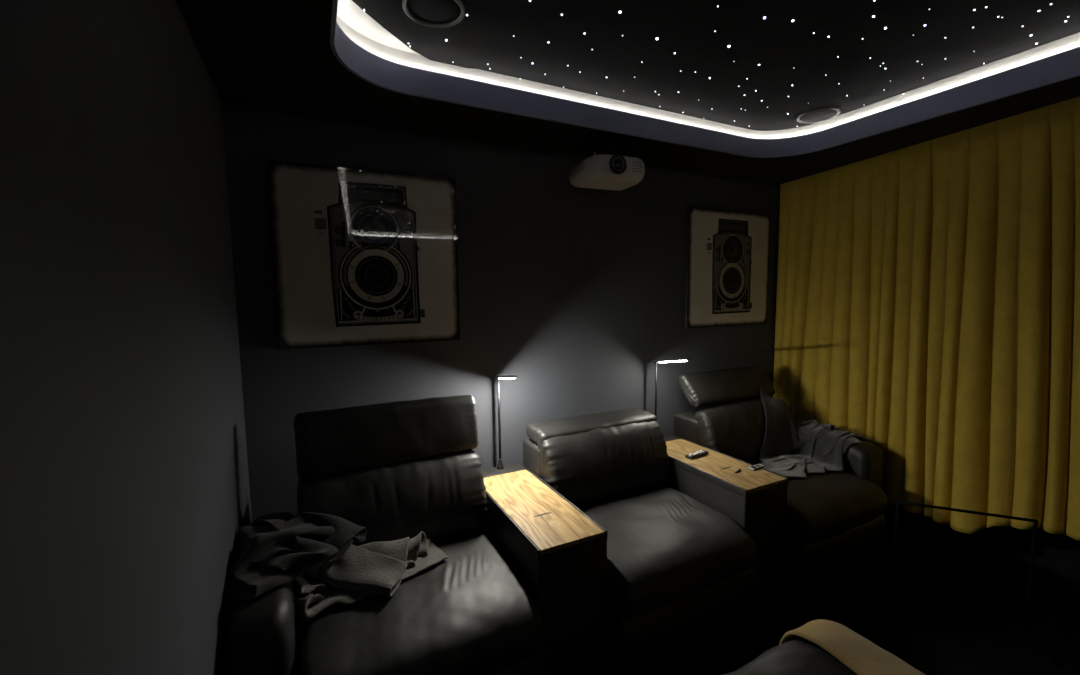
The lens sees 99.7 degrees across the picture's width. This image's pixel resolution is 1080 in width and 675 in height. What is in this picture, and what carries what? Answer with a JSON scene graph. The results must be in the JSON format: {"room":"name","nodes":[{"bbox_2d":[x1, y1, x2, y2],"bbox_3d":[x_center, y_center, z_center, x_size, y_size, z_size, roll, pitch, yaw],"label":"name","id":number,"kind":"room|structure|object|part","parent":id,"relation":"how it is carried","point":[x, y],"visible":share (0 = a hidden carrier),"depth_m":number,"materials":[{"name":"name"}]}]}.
{"room":"home theater","nodes":[
{"label":"home theater","id":0,"kind":"room"},
{"bbox_2d":[0,0,251,674],"bbox_3d":[-0.096,0.273,-0.492,0.100,2.550,5.268,-3,6,-27],"label":"wall","id":1,"kind":"structure","parent":0,"point":[125,502],"depth_m":0.69,"materials":[{"name":"paint"}]},
{"bbox_2d":[337,0,419,54],"bbox_3d":[1.529,-0.989,0.220,3.570,0.020,5.268,-3,6,-27],"label":"ceiling","id":2,"kind":"structure","parent":0,"point":[349,12],"depth_m":1.58,"materials":[{"name":"white paint"}]},
{"bbox_2d":[347,0,1079,130],"bbox_3d":[1.350,-0.967,0.205,2.404,0.016,4.480,-3,6,-27],"label":"ceiling panel","id":3,"kind":"object","parent":2,"relation":"attached to","point":[759,65],"visible":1,"depth_m":1.70,"materials":[{"name":"black fabric"}]},
{"bbox_2d":[402,0,464,27],"bbox_3d":[-0.341,-1.057,1.466,0.196,0.010,0.196,-3,6,-27],"label":"ceiling speaker","id":4,"kind":"object","parent":3,"relation":"attached to","point":[431,13],"visible":1,"depth_m":1.48},
{"bbox_2d":[797,107,839,122],"bbox_3d":[1.458,-1.163,2.387,0.196,0.010,0.196,-3,6,-27],"label":"ceiling speaker","id":5,"kind":"object","parent":3,"relation":"attached to","point":[821,114],"visible":1,"depth_m":2.38},
{"bbox_2d":[799,110,836,120],"bbox_3d":[1.458,-1.164,2.387,0.171,0.004,0.171,-3,6,-27],"label":"grille","id":6,"kind":"object","parent":5,"relation":"attached to","point":[812,115],"depth_m":2.38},
{"bbox_2d":[221,101,779,522],"bbox_3d":[0.336,-0.029,2.716,3.770,2.550,0.100,-3,6,-27],"label":"wall","id":7,"kind":"structure","parent":0,"point":[572,292],"depth_m":2.40,"materials":[{"name":"paint"}]},
{"bbox_2d":[267,160,459,349],"bbox_3d":[-0.750,-0.353,2.043,0.775,0.775,0.036,-3,6,-24],"label":"framed picture","id":8,"kind":"object","parent":7,"relation":"attached to","point":[362,257],"visible":1,"depth_m":2.01,"materials":[{"name":"paper"}]},
{"bbox_2d":[314,181,424,326],"bbox_3d":[-0.747,-0.365,2.027,0.446,0.627,0.006,-3,6,-24],"label":"print","id":9,"kind":"object","parent":8,"relation":"attached to","point":[369,236],"depth_m":2.02,"materials":[{"name":"black paper"}]},
{"bbox_2d":[684,206,770,328],"bbox_3d":[1.282,-0.462,3.079,0.775,0.775,0.036,-3,6,-27],"label":"framed picture","id":10,"kind":"object","parent":7,"relation":"attached to","point":[727,252],"visible":1,"depth_m":3.04,"materials":[{"name":"paper"}]},
{"bbox_2d":[707,218,751,313],"bbox_3d":[1.286,-0.474,3.063,0.446,0.627,0.006,-3,6,-27],"label":"print","id":11,"kind":"object","parent":10,"relation":"attached to","point":[729,240],"depth_m":3.06,"materials":[{"name":"black paper"}]},
{"bbox_2d":[176,0,1079,184],"bbox_3d":[1.419,-0.831,0.177,3.318,0.050,5.268,-3,6,-27],"label":"ceiling","id":12,"kind":"structure","parent":0,"point":[270,54],"depth_m":1.83,"materials":[{"name":"black paint"}]},
{"bbox_2d":[569,139,644,190],"bbox_3d":[0.357,-0.888,2.329,0.334,0.209,0.279,-3,6,-22],"label":"projector","id":13,"kind":"object","parent":12,"relation":"hanging from","point":[605,171],"visible":1,"depth_m":2.25,"materials":[{"name":"white plastic"}]},
{"bbox_2d":[632,161,642,171],"bbox_3d":[0.475,-0.844,2.256,0.060,0.048,0.028,-3,6,-22],"label":"vent grille","id":14,"kind":"object","parent":13,"relation":"attached to","point":[637,166],"depth_m":2.25,"materials":[{"name":"grey plastic"}]},
{"bbox_2d":[330,0,1079,157],"bbox_3d":[1.337,-0.852,0.161,2.434,0.100,4.479,-3,6,-27],"label":"trim","id":15,"kind":"structure","parent":12,"relation":"attached to","point":[378,71],"depth_m":1.95,"materials":[{"name":"grey paint"}]},
{"bbox_2d":[336,16,1079,138],"bbox_3d":[1.337,-0.912,0.155,2.502,0.117,4.547,-3,6,-27],"label":"led strip light","id":16,"kind":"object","parent":12,"relation":"attached to","point":[391,54],"depth_m":1.99,"materials":[{"name":"white paint"}]},
{"bbox_2d":[773,96,1079,540],"bbox_3d":[2.287,-0.013,2.167,0.165,2.095,2.611,-3,6,-25],"label":"curtain","id":17,"kind":"object","parent":12,"relation":"hanging from","point":[928,292],"visible":0.85,"depth_m":2.37,"materials":[{"name":"yellow fabric"}]},
{"bbox_2d":[607,521,1079,674],"bbox_3d":[1.558,1.497,0.450,3.770,0.100,5.468,-3,6,-27],"label":"floor","id":18,"kind":"structure","parent":0,"point":[957,607],"depth_m":2.09,"materials":[{"name":"carpet"}]},
{"bbox_2d":[223,395,544,674],"bbox_3d":[-0.575,0.812,1.677,0.919,1.034,0.896,-3,6,-27],"label":"recliner","id":19,"kind":"object","parent":18,"relation":"on","point":[396,470],"visible":0.77,"depth_m":1.66,"materials":[{"name":"black leather"}]},
{"bbox_3d":[-0.933,1.038,1.588,0.175,0.608,0.749,-3,6,-27],"label":"armrest","id":20,"kind":"part","parent":19,"relation":"part of","materials":[{"name":"black leather"}]},
{"bbox_2d":[239,531,447,621],"bbox_3d":[-0.674,0.765,1.619,0.679,0.224,0.370,-3,6,-27],"label":"throw blanket","id":21,"kind":"object","parent":19,"relation":"on","point":[364,570],"visible":0.66,"depth_m":1.58,"materials":[{"name":"grey fabric"}]},
{"bbox_2d":[230,512,366,600],"bbox_3d":[-0.813,0.705,1.580,0.405,0.141,0.508,-3,6,-27],"label":"throw blanket","id":22,"kind":"object","parent":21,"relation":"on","point":[274,552],"visible":1,"depth_m":1.49,"materials":[{"name":"grey fabric"}]},
{"bbox_3d":[-0.591,0.717,1.893,0.740,0.413,0.214,-3,6,-27],"label":"backrest","id":23,"kind":"part","parent":19,"relation":"part of","materials":[{"name":"black leather"}]},
{"bbox_2d":[300,532,544,674],"bbox_3d":[-0.445,0.965,1.636,0.734,0.206,0.683,-3,6,-27],"label":"seat cushion","id":24,"kind":"object","parent":19,"relation":"on","point":[469,612],"depth_m":1.45,"materials":[{"name":"black leather"}]},
{"bbox_2d":[482,462,607,674],"bbox_3d":[-0.052,0.993,2.021,0.292,0.591,0.800,-3,6,-27],"label":"console table","id":25,"kind":"object","parent":18,"relation":"on","point":[558,551],"visible":0.81,"depth_m":1.70,"materials":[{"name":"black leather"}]},
{"bbox_2d":[495,375,516,468],"bbox_3d":[-0.161,0.420,2.187,0.036,0.522,0.296,-3,6,-20],"label":"reading lamp","id":26,"kind":"object","parent":25,"relation":"on","point":[500,466],"visible":1,"depth_m":2.30,"materials":[{"name":"black metal"}]},
{"bbox_2d":[523,408,755,674],"bbox_3d":[0.436,0.859,2.193,0.736,0.815,0.893,-3,6,-27],"label":"recliner","id":27,"kind":"object","parent":18,"relation":"on","point":[680,571],"visible":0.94,"depth_m":1.96,"materials":[{"name":"black leather"}]},
{"bbox_3d":[0.281,0.754,2.491,0.736,0.472,0.205,-3,6,-27],"label":"frame","id":28,"kind":"part","parent":27,"relation":"part of","materials":[{"name":"black leather"}]},
{"bbox_3d":[0.341,0.663,2.361,0.734,0.410,0.214,-3,6,-27],"label":"backrest","id":29,"kind":"part","parent":27,"relation":"part of","materials":[{"name":"black leather"}]},
{"bbox_3d":[0.432,1.129,2.232,0.732,0.270,0.750,-3,6,-27],"label":"frame","id":30,"kind":"part","parent":27,"relation":"part of","materials":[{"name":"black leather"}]},
{"bbox_2d":[578,486,755,615],"bbox_3d":[0.484,0.913,2.102,0.733,0.206,0.679,-3,6,-27],"label":"seat cushion","id":31,"kind":"object","parent":27,"relation":"on","point":[668,550],"depth_m":1.89,"materials":[{"name":"black leather"}]},
{"bbox_2d":[664,434,788,607],"bbox_3d":[0.878,0.940,2.486,0.295,0.591,0.800,-3,6,-27],"label":"console table","id":32,"kind":"object","parent":18,"relation":"on","point":[756,500],"visible":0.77,"depth_m":2.17,"materials":[{"name":"black leather"}]},
{"bbox_2d":[653,359,690,416],"bbox_3d":[0.762,0.367,2.648,0.036,0.522,0.296,-3,6,-27],"label":"reading lamp","id":33,"kind":"object","parent":32,"relation":"on","point":[680,360],"visible":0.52,"depth_m":2.75,"materials":[{"name":"black metal"}]},
{"bbox_2d":[685,450,708,459],"bbox_3d":[0.854,0.635,2.476,0.150,0.021,0.042,-4,6,-33],"label":"remote control","id":34,"kind":"object","parent":32,"relation":"on","point":[700,453],"visible":1,"depth_m":2.46,"materials":[{"name":"black plastic"}]},
{"bbox_2d":[748,464,764,470],"bbox_3d":[1.094,0.653,2.299,0.092,0.012,0.034,-4,6,-29],"label":"remote","id":35,"kind":"object","parent":32,"relation":"on","point":[758,466],"visible":1,"depth_m":2.29,"materials":[{"name":"grey plastic"}]},
{"bbox_2d":[674,366,887,593],"bbox_3d":[1.453,0.721,2.693,0.928,0.984,0.895,-3,6,-27],"label":"recliner","id":36,"kind":"object","parent":18,"relation":"on","point":[836,522],"visible":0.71,"depth_m":2.45,"materials":[{"name":"black leather"}]},
{"bbox_3d":[1.206,0.701,2.954,0.723,0.472,0.205,-3,6,-27],"label":"frame","id":37,"kind":"part","parent":36,"relation":"part of","materials":[{"name":"black leather"}]},
{"bbox_3d":[1.268,0.612,2.824,0.720,0.412,0.210,-3,6,-27],"label":"backrest","id":38,"kind":"part","parent":36,"relation":"part of","materials":[{"name":"black leather"}]},
{"bbox_3d":[1.358,1.076,2.695,0.719,0.270,0.750,-3,6,-27],"label":"frame","id":39,"kind":"part","parent":36,"relation":"part of","materials":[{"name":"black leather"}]},
{"bbox_2d":[760,388,870,476],"bbox_3d":[1.517,0.546,2.716,0.800,0.406,0.483,-3,6,-27],"label":"throw blanket","id":40,"kind":"object","parent":36,"relation":"on","point":[791,447],"visible":0.98,"depth_m":2.77,"materials":[{"name":"grey fabric"}]},
{"bbox_2d":[750,461,887,544],"bbox_3d":[1.411,0.858,2.566,0.718,0.207,0.684,-3,6,-27],"label":"seat cushion","id":41,"kind":"object","parent":36,"relation":"on","point":[829,507],"depth_m":2.30,"materials":[{"name":"black leather"}]},
{"bbox_3d":[1.750,0.883,2.930,0.204,0.610,0.749,-3,6,-27],"label":"armrest","id":42,"kind":"part","parent":36,"relation":"part of","materials":[{"name":"black leather"}]},
{"bbox_2d":[722,637,857,674],"bbox_3d":[0.643,1.149,0.978,0.877,0.518,0.678,-3,6,-27],"label":"ottoman","id":43,"kind":"object","parent":18,"relation":"on","point":[800,656],"visible":0.52,"depth_m":1.24,"materials":[{"name":"black leather"}]},
{"bbox_2d":[779,619,925,674],"bbox_3d":[0.972,1.118,1.167,0.280,0.534,0.740,-3,6,-27],"label":"throw blanket","id":44,"kind":"object","parent":43,"relation":"on","point":[858,653],"visible":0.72,"depth_m":1.25,"materials":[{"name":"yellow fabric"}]},
{"bbox_2d":[883,501,1057,665],"bbox_3d":[1.881,1.034,2.015,0.515,0.526,0.268,2,6,23],"label":"stand","id":45,"kind":"object","parent":18,"relation":"on","point":[1024,631],"visible":1,"depth_m":2.00,"materials":[{"name":"black metal"}]},
{"bbox_3d":[1.675,1.021,2.150,0.012,0.521,0.013,-3,6,-27],"label":"leg","id":46,"kind":"part","parent":45,"relation":"part of","materials":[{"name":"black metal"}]},
{"bbox_3d":[2.114,1.034,1.961,0.012,0.521,0.013,-3,6,-27],"label":"leg","id":47,"kind":"part","parent":45,"relation":"part of","materials":[{"name":"black metal"}]},
{"bbox_2d":[883,505,1079,595],"bbox_3d":[3.182,0.084,1.147,0.100,2.550,5.268,-3,6,-27],"label":"wall","id":48,"kind":"structure","parent":0,"point":[1057,556],"depth_m":2.43,"materials":[{"name":"black paint"}]}
]}

